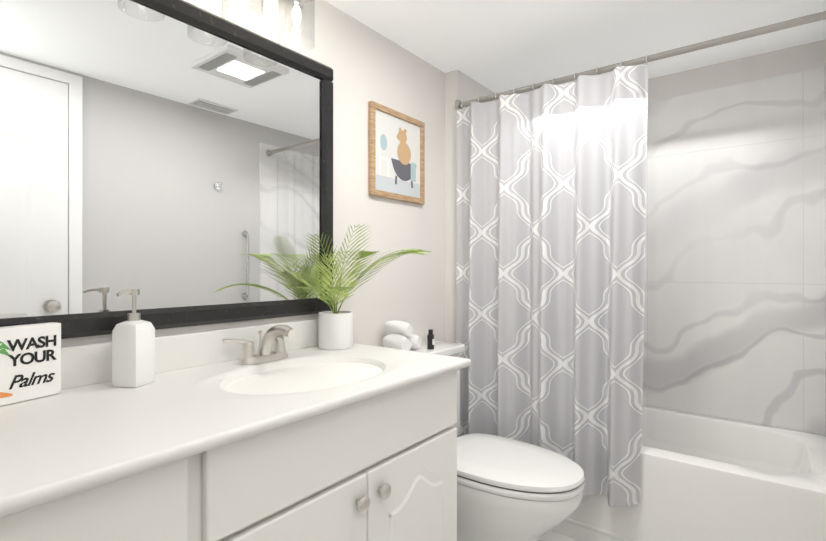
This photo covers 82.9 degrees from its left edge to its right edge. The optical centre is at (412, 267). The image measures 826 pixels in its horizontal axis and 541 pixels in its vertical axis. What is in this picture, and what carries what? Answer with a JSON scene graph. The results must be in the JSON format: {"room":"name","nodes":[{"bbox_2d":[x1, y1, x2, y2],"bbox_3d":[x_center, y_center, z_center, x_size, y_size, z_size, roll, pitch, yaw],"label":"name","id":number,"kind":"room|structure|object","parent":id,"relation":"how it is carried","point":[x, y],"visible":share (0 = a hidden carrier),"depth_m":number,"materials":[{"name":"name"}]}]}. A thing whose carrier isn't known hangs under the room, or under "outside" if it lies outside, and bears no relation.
{"room":"bathroom","nodes":[
{"label":"bathroom","id":0,"kind":"room"},
{"bbox_2d":[0,0,444,346],"bbox_3d":[-0.295,0.076,1.749,0.126,2.050,2.950,0,0,37],"label":"wall","id":1,"kind":"structure","parent":0,"point":[172,160],"depth_m":1.29,"materials":[{"name":"white paint"}]},
{"bbox_2d":[221,0,314,51],"bbox_3d":[-0.488,-0.808,1.308,0.156,0.235,0.570,0,0,37],"label":"sconce","id":2,"kind":"object","parent":1,"relation":"attached to","point":[298,5],"visible":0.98,"depth_m":1.43,"materials":[{"name":"clear glass"}]},
{"bbox_2d":[369,101,424,204],"bbox_3d":[-0.061,-0.469,1.978,0.019,0.370,0.355,0,0,37],"label":"framed art","id":3,"kind":"object","parent":1,"relation":"attached to","point":[396,155],"visible":0.98,"depth_m":1.96,"materials":[{"name":"paper"}]},
{"bbox_2d":[445,70,455,342],"bbox_3d":[0.387,0.078,2.531,0.060,2.050,0.680,0,0,37],"label":"bump","id":4,"kind":"object","parent":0,"point":[450,210],"visible":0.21,"depth_m":2.26,"materials":[{"name":"white paint"}]},
{"bbox_2d":[456,94,460,239],"bbox_3d":[0.219,0.137,2.253,0.010,1.930,0.035,0,0,37],"label":"wall","id":5,"kind":"structure","parent":0,"point":[458,97],"depth_m":2.24,"materials":[{"name":"white paint"}]},
{"bbox_2d":[456,69,498,102],"bbox_3d":[0.415,-0.887,2.512,0.010,0.120,0.680,0,0,37],"label":"bump","id":6,"kind":"object","parent":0,"point":[468,88],"visible":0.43,"depth_m":2.33,"materials":[{"name":"white paint"}]},
{"bbox_2d":[537,530,578,540],"bbox_3d":[0.310,1.149,1.284,1.650,0.100,2.950,0,0,37],"label":"floor","id":7,"kind":"structure","parent":0,"point":[550,535],"depth_m":1.91,"materials":[{"name":"tile"}]},
{"bbox_2d":[0,383,223,540],"bbox_3d":[-0.716,0.694,0.700,0.524,0.806,0.569,0,0,37],"label":"base cabinet","id":8,"kind":"object","parent":7,"relation":"on","point":[204,436],"depth_m":0.71,"materials":[{"name":"white"}]},
{"bbox_2d":[0,322,60,405],"bbox_3d":[-0.803,0.193,0.920,0.036,0.150,0.185,0,0,25],"label":"block sign","id":9,"kind":"object","parent":8,"relation":"on","point":[30,361],"visible":1,"depth_m":0.94,"materials":[{"name":"white wood"}]},
{"bbox_2d":[96,343,467,540],"bbox_3d":[-0.314,0.696,1.226,0.524,0.806,0.820,0,0,37],"label":"base cabinet","id":10,"kind":"object","parent":7,"relation":"on","point":[355,443],"depth_m":1.06,"materials":[{"name":"white wood"}]},
{"bbox_2d":[112,289,154,386],"bbox_3d":[-0.643,0.160,1.077,0.081,0.218,0.083,0,0,37],"label":"soap dispenser","id":11,"kind":"object","parent":10,"relation":"on","point":[133,350],"visible":0.98,"depth_m":1.05,"materials":[{"name":"white ceramic"}]},
{"bbox_2d":[222,324,295,364],"bbox_3d":[-0.391,0.215,1.325,0.157,0.109,0.236,0,0,37],"label":"faucet","id":12,"kind":"object","parent":10,"relation":"on","point":[276,334],"visible":1,"depth_m":1.32,"materials":[{"name":"silver metal"}]},
{"bbox_2d":[292,223,431,349],"bbox_3d":[-0.147,0.056,1.502,0.393,0.428,0.552,0,0,37],"label":"potted plant","id":13,"kind":"object","parent":10,"relation":"on","point":[335,329],"visible":0.94,"depth_m":1.54,"materials":[{"name":"green plant"}]},
{"bbox_2d":[409,340,584,540],"bbox_3d":[0.232,0.716,1.723,0.777,0.770,0.456,0,0,37],"label":"toilet","id":14,"kind":"object","parent":7,"relation":"on","point":[508,489],"visible":0.54,"depth_m":1.52,"materials":[{"name":"white ceramic"}]},
{"bbox_2d":[427,329,434,348],"bbox_3d":[0.072,0.291,1.890,0.029,0.078,0.028,0,0,37],"label":"toiletry bottle","id":15,"kind":"object","parent":14,"relation":"on","point":[430,341],"visible":1,"depth_m":1.88,"materials":[{"name":"black plastic"}]},
{"bbox_2d":[551,406,825,540],"bbox_3d":[0.962,0.897,2.078,1.374,0.410,0.670,0,0,37],"label":"bathtub","id":16,"kind":"object","parent":7,"relation":"on","point":[699,491],"visible":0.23,"depth_m":1.70,"materials":[{"name":"white ceramic"}]},
{"bbox_2d":[325,0,825,93],"bbox_3d":[0.310,-1.000,1.289,1.650,0.100,2.950,0,0,37],"label":"ceiling","id":17,"kind":"structure","parent":0,"point":[495,46],"depth_m":1.88,"materials":[{"name":"white paint"}]},
{"bbox_2d":[648,39,825,101],"bbox_3d":[1.176,0.078,2.418,1.450,2.050,0.100,0,0,37],"label":"wall","id":18,"kind":"structure","parent":0,"point":[700,83],"depth_m":2.12,"materials":[{"name":"white paint"}]},
{"bbox_2d":[642,67,824,435],"bbox_3d":[1.170,-0.063,2.353,1.380,1.530,0.012,0,0,37],"label":"wall panel","id":19,"kind":"structure","parent":18,"relation":"attached to","point":[669,189],"depth_m":2.11,"materials":[{"name":"stone"}]},
{"bbox_3d":[0.926,0.073,0.816,0.100,2.050,2.950,0,0,37],"label":"wall","id":20,"kind":"structure","parent":0,"visible":0},
{"bbox_2d":[455,11,825,110],"bbox_3d":[0.763,-0.774,1.823,1.379,0.060,0.060,0,0,37],"label":"rail","id":21,"kind":"object","parent":20,"relation":"attached to","point":[798,21],"visible":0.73,"depth_m":1.68,"materials":[{"name":"silver metal"}]},
{"bbox_2d":[456,54,647,506],"bbox_3d":[0.528,0.042,1.941,0.810,1.668,0.148,0,0,37],"label":"shower curtain","id":22,"kind":"object","parent":21,"relation":"hanging from","point":[551,227],"visible":0.92,"depth_m":1.88,"materials":[{"name":"fabric"}]},
{"bbox_2d":[824,63,825,435],"bbox_3d":[1.488,0.136,1.643,0.012,1.930,0.728,0,0,37],"label":"tiled wall","id":23,"kind":"structure","parent":20,"relation":"attached to","point":[825,226],"depth_m":1.91,"materials":[{"name":"stone"}]}
]}

